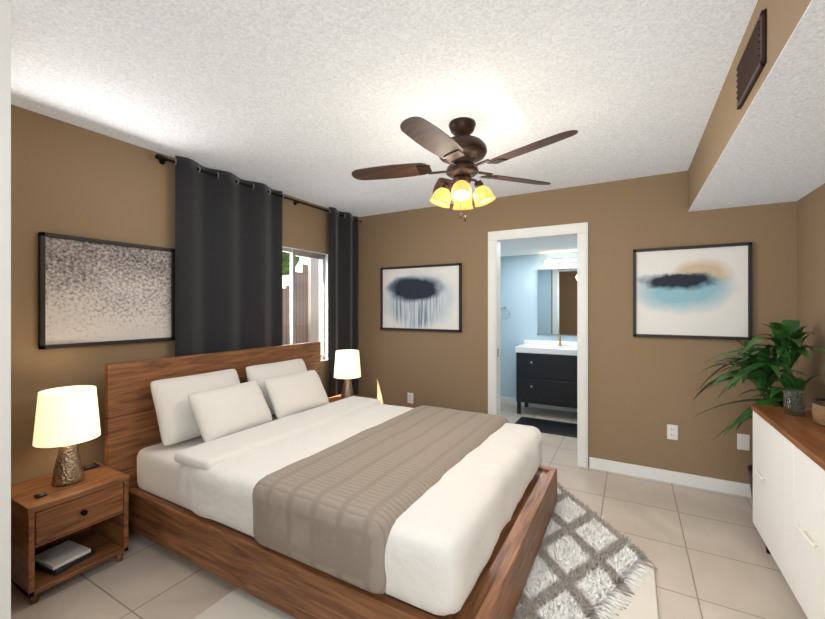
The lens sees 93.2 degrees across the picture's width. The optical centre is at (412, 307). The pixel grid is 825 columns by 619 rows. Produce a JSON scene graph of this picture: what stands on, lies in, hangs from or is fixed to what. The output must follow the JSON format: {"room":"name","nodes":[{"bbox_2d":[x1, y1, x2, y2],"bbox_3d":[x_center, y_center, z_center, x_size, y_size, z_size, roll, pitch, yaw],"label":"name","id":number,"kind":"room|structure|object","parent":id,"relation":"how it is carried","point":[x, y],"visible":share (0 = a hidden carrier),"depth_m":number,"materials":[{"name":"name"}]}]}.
{"room":"bedroom","nodes":[
{"label":"bedroom","id":0,"kind":"room"},
{"bbox_2d":[11,104,328,484],"bbox_3d":[-1.807,0.156,2.675,0.120,2.440,4.696,0,0,29],"label":"wall","id":1,"kind":"structure","parent":0,"point":[70,179],"depth_m":2.27,"materials":[{"name":"brown paint"}]},
{"bbox_2d":[38,232,174,349],"bbox_3d":[-1.854,-0.094,2.434,0.030,0.640,0.719,0,0,29],"label":"picture","id":2,"kind":"object","parent":1,"relation":"attached to","point":[94,292],"visible":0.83,"depth_m":2.37,"materials":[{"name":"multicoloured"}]},
{"bbox_2d":[155,154,360,397],"bbox_3d":[-1.165,0.146,3.573,0.120,2.400,2.252,0,0,29],"label":"curtain","id":3,"kind":"object","parent":1,"relation":"attached to","point":[228,265],"visible":0.71,"depth_m":3.14,"materials":[{"name":"black fabric"}]},
{"bbox_2d":[282,246,327,360],"bbox_3d":[-1.170,-0.009,3.810,0.120,1.132,0.882,0,0,29],"label":"window","id":4,"kind":"structure","parent":1,"relation":"in","point":[322,258],"depth_m":4.12,"materials":[{"name":"silver metal"}]},
{"bbox_2d":[7,0,757,216],"bbox_3d":[-0.134,-1.094,1.621,4.230,0.060,4.896,0,0,29],"label":"ceiling","id":5,"kind":"structure","parent":0,"point":[317,102],"depth_m":1.83,"materials":[{"name":"white paint"}]},
{"bbox_2d":[352,117,577,221],"bbox_3d":[0.264,-0.777,2.198,1.266,0.573,1.217,0,0,29],"label":"ceiling fan","id":6,"kind":"object","parent":5,"relation":"hanging from","point":[462,151],"visible":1,"depth_m":2.17,"materials":[{"name":"brown wood"}]},
{"bbox_2d":[11,403,807,618],"bbox_3d":[0.369,1.406,2.517,4.430,0.060,6.950,0,0,29],"label":"floor","id":7,"kind":"structure","parent":0,"point":[704,550],"depth_m":2.08,"materials":[{"name":"tile"}]},
{"bbox_2d":[11,462,128,603],"bbox_3d":[-1.817,1.146,2.049,0.416,0.460,0.415,0,0,29],"label":"nightstand","id":8,"kind":"object","parent":7,"relation":"on","point":[61,534],"visible":0.79,"depth_m":1.96,"materials":[{"name":"brown wood"}]},
{"bbox_2d":[34,492,47,497],"bbox_3d":[-1.808,0.908,1.897,0.040,0.014,0.040,0,0,29],"label":"remote","id":9,"kind":"object","parent":8,"relation":"on","point":[40,494],"visible":0.96,"depth_m":1.89,"materials":[{"name":"black plastic"}]},
{"bbox_2d":[33,385,100,486],"bbox_3d":[-1.816,0.672,2.057,0.270,0.485,0.270,0,0,29],"label":"table lamp","id":10,"kind":"object","parent":8,"relation":"on","point":[67,420],"visible":1,"depth_m":1.99,"materials":[{"name":"white fabric"}]},
{"bbox_2d":[83,463,99,470],"bbox_3d":[-1.846,0.907,2.228,0.050,0.015,0.080,0,0,29],"label":"remote","id":11,"kind":"object","parent":8,"relation":"on","point":[90,466],"visible":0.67,"depth_m":2.22,"materials":[{"name":"black plastic"}]},
{"bbox_2d":[104,341,556,618],"bbox_3d":[-0.390,0.853,2.513,2.260,1.047,1.780,0,0,29],"label":"bed","id":12,"kind":"object","parent":7,"relation":"on","point":[273,476],"visible":1,"depth_m":1.97,"materials":[{"name":"white fabric"}]},
{"bbox_2d":[150,368,248,446],"bbox_3d":[-1.401,0.641,2.621,0.225,0.408,0.633,0,0,29],"label":"pillow","id":13,"kind":"object","parent":12,"relation":"on","point":[178,427],"depth_m":2.44,"materials":[{"name":"white fabric"}]},
{"bbox_2d":[187,380,272,444],"bbox_3d":[-1.189,0.676,2.594,0.242,0.308,0.564,0,0,29],"label":"pillow","id":14,"kind":"object","parent":12,"relation":"on","point":[212,414],"depth_m":2.48,"materials":[{"name":"white fabric"}]},
{"bbox_2d":[245,358,314,418],"bbox_3d":[-1.069,0.641,3.214,0.225,0.408,0.633,0,0,29],"label":"pillow","id":15,"kind":"object","parent":12,"relation":"on","point":[262,374],"depth_m":3.07,"materials":[{"name":"white fabric"}]},
{"bbox_2d":[263,370,329,420],"bbox_3d":[-0.906,0.676,3.100,0.241,0.308,0.564,0,0,29],"label":"pillow","id":16,"kind":"object","parent":12,"relation":"on","point":[290,394],"depth_m":2.99,"materials":[{"name":"white fabric"}]},
{"bbox_2d":[174,395,542,615],"bbox_3d":[-0.197,0.934,2.404,1.687,0.311,1.626,0,0,29],"label":"duvet","id":17,"kind":"object","parent":12,"relation":"on","point":[433,491],"depth_m":1.82,"materials":[{"name":"white fabric"}]},
{"bbox_2d":[252,405,509,594],"bbox_3d":[-0.014,0.928,2.302,0.781,0.317,1.667,0,0,29],"label":"throw","id":18,"kind":"object","parent":12,"relation":"on","point":[338,514],"depth_m":1.70,"materials":[{"name":"beige fabric"}]},
{"bbox_2d":[328,394,375,402],"bbox_3d":[-0.648,1.146,3.927,0.416,0.460,0.415,0,0,29],"label":"nightstand","id":19,"kind":"object","parent":7,"relation":"on","point":[334,398],"visible":0.02,"depth_m":3.99,"materials":[{"name":"brown wood"}]},
{"bbox_2d":[334,350,360,398],"bbox_3d":[-0.654,0.672,3.922,0.270,0.485,0.270,0,0,29],"label":"table lamp","id":20,"kind":"object","parent":19,"relation":"on","point":[347,366],"visible":0.88,"depth_m":3.83,"materials":[{"name":"white fabric"}]},
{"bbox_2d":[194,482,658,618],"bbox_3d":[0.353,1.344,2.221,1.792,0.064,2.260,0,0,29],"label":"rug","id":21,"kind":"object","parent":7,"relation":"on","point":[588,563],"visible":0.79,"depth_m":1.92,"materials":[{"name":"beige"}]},
{"bbox_2d":[515,417,576,437],"bbox_3d":[1.589,1.369,4.497,0.780,0.014,0.500,0,0,29],"label":"bath mat","id":22,"kind":"object","parent":7,"relation":"on","point":[556,428],"visible":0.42,"depth_m":4.48,"materials":[{"name":"black fabric"}]},
{"bbox_2d":[515,336,576,413],"bbox_3d":[1.874,0.872,5.025,0.980,1.008,0.500,0,0,29],"label":"bathroom vanity","id":23,"kind":"object","parent":7,"relation":"on","point":[546,372],"visible":0.58,"depth_m":4.89,"materials":[{"name":"black wood"}]},
{"bbox_2d":[692,320,824,503],"bbox_3d":[2.180,0.724,2.524,0.609,1.303,0.711,0,0,29],"label":"dracaena plant","id":24,"kind":"object","parent":7,"relation":"on","point":[759,368],"visible":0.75,"depth_m":2.40,"materials":[{"name":"green plant"}]},
{"bbox_2d":[751,404,824,618],"bbox_3d":[1.645,0.970,1.313,0.397,0.813,2.020,0,0,29],"label":"dresser","id":25,"kind":"object","parent":7,"relation":"on","point":[789,487],"visible":0.98,"depth_m":1.73,"materials":[{"name":"white wood"}]},
{"bbox_2d":[783,389,805,416],"bbox_3d":[2.014,0.499,2.057,0.088,0.125,0.088,0,0,29],"label":"glass tumbler","id":26,"kind":"object","parent":25,"relation":"on","point":[802,404],"visible":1,"depth_m":2.05,"materials":[{"name":"glass"}]},
{"bbox_2d":[811,398,824,426],"bbox_3d":[2.035,0.505,1.839,0.216,0.114,0.216,0,0,29],"label":"basket bowl","id":27,"kind":"object","parent":25,"relation":"on","point":[818,409],"visible":1,"depth_m":1.86,"materials":[{"name":"brown wicker"}]},
{"bbox_2d":[500,252,576,397],"bbox_3d":[1.052,0.156,3.765,2.340,2.440,0.004,0,0,29],"label":"wall","id":28,"kind":"structure","parent":0,"point":[519,289],"depth_m":3.74,"materials":[{"name":"blue paint"}]},
{"bbox_2d":[500,397,576,411],"bbox_3d":[1.906,1.329,5.287,2.100,0.095,0.014,0,0,29],"label":"baseboard","id":29,"kind":"structure","parent":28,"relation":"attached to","point":[507,400],"depth_m":5.38,"materials":[{"name":"white wood"}]},
{"bbox_2d":[537,267,576,335],"bbox_3d":[2.060,-0.084,5.194,0.780,0.900,0.023,0,0,29],"label":"bathroom mirror","id":30,"kind":"object","parent":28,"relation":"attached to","point":[557,301],"visible":0.64,"depth_m":5.25,"materials":[{"name":"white mirror"}]},
{"bbox_2d":[544,258,576,265],"bbox_3d":[2.028,-0.609,5.137,0.600,0.090,0.154,0,0,29],"label":"sconce","id":31,"kind":"object","parent":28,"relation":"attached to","point":[564,261],"visible":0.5,"depth_m":5.18,"materials":[{"name":"silver metal"}]},
{"bbox_2d":[500,236,576,256],"bbox_3d":[1.529,-0.934,4.615,2.300,0.380,1.954,0,0,29],"label":"ceiling","id":32,"kind":"structure","parent":0,"point":[542,246],"depth_m":4.72,"materials":[{"name":"white paint"}]},
{"bbox_2d":[358,171,796,483],"bbox_3d":[1.087,0.156,3.674,3.950,2.440,0.120,0,0,29],"label":"wall","id":33,"kind":"structure","parent":0,"point":[643,392],"depth_m":3.26,"materials":[{"name":"brown paint"}]},
{"bbox_2d":[407,392,412,403],"bbox_3d":[-0.024,0.976,4.224,0.072,0.116,0.008,0,0,29],"label":"electrical outlet","id":34,"kind":"object","parent":33,"relation":"attached to","point":[409,397],"visible":1,"depth_m":4.22,"materials":[{"name":"white plastic"}]},
{"bbox_2d":[381,263,461,331],"bbox_3d":[0.069,-0.105,4.157,0.968,0.694,0.030,0,0,29],"label":"picture","id":35,"kind":"object","parent":33,"relation":"attached to","point":[422,298],"visible":0.96,"depth_m":4.14,"materials":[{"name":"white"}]},
{"bbox_2d":[488,222,587,467],"bbox_3d":[1.155,0.319,3.631,0.900,2.115,0.159,0,0,29],"label":"door frame","id":36,"kind":"structure","parent":33,"relation":"attached to","point":[578,230],"depth_m":3.47,"materials":[{"name":"white wood"}]},
{"bbox_2d":[589,457,751,497],"bbox_3d":[2.088,1.329,3.036,1.300,0.095,0.014,0,0,29],"label":"baseboard","id":37,"kind":"structure","parent":33,"relation":"attached to","point":[712,484],"depth_m":3.04,"materials":[{"name":"white wood"}]},
{"bbox_2d":[667,424,677,439],"bbox_3d":[2.043,0.976,3.064,0.072,0.116,0.008,0,0,29],"label":"electrical outlet","id":38,"kind":"object","parent":33,"relation":"attached to","point":[672,432],"visible":1,"depth_m":3.06,"materials":[{"name":"white plastic"}]},
{"bbox_2d":[633,242,751,339],"bbox_3d":[2.127,-0.121,3.002,0.748,0.709,0.030,0,0,29],"label":"picture","id":39,"kind":"object","parent":33,"relation":"attached to","point":[700,292],"visible":0.9,"depth_m":2.98,"materials":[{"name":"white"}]},
{"bbox_2d":[737,433,749,450],"bbox_3d":[2.421,0.981,2.853,0.072,0.116,0.006,0,0,29],"label":"electrical outlet plate","id":40,"kind":"object","parent":33,"relation":"attached to","point":[743,441],"visible":1,"depth_m":2.85,"materials":[{"name":"white plastic"}]},
{"bbox_2d":[688,0,824,211],"bbox_3d":[1.284,-0.904,0.871,0.623,0.320,4.576,0,0,29],"label":"soffit","id":41,"kind":"structure","parent":0,"point":[765,144],"depth_m":1.69,"materials":[{"name":"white paint"}]},
{"bbox_2d":[736,9,765,109],"bbox_3d":[1.220,-0.881,1.414,0.019,0.175,0.340,0,0,29],"label":"ceiling vent","id":42,"kind":"object","parent":41,"relation":"in","point":[751,64],"visible":1,"depth_m":1.36,"materials":[{"name":"brown"}]},
{"bbox_2d":[797,183,824,409],"bbox_3d":[1.637,0.156,0.742,0.120,2.440,4.696,0,0,29],"label":"wall","id":43,"kind":"structure","parent":0,"point":[811,261],"depth_m":2.48,"materials":[{"name":"brown paint"}]},
{"label":"outside","id":44,"kind":"structure","parent":0,"visible":0},
{"bbox_3d":[-3.664,1.701,5.496,5.880,0.050,10.000,0,0,29],"label":"ground","id":45,"kind":"structure","parent":44,"visible":0},
{"bbox_2d":[282,257,318,344],"bbox_3d":[-1.724,0.076,4.866,0.200,3.200,5.602,0,0,29],"label":"fence","id":46,"kind":"object","parent":45,"relation":"on","point":[306,335],"depth_m":5.25,"materials":[{"name":"beige paint"}]},
{"bbox_3d":[-1.843,0.156,1.539,0.930,2.440,0.120,0,0,29],"label":"wall","id":47,"kind":"structure","parent":0,"visible":0},
{"bbox_2d":[0,0,10,618],"bbox_3d":[-1.433,0.156,1.309,0.010,2.440,0.120,0,0,29],"label":"door frame","id":48,"kind":"structure","parent":47,"relation":"attached to","point":[5,309],"depth_m":1.35,"materials":[{"name":"white wood"}]},
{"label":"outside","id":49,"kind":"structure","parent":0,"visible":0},
{"bbox_2d":[282,252,299,275],"bbox_3d":[-2.843,-1.184,5.923,2.678,2.226,3.321,0,0,29],"label":"bushes","id":50,"kind":"object","parent":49,"point":[285,265],"depth_m":6.56,"materials":[{"name":"green plant"}]}
]}

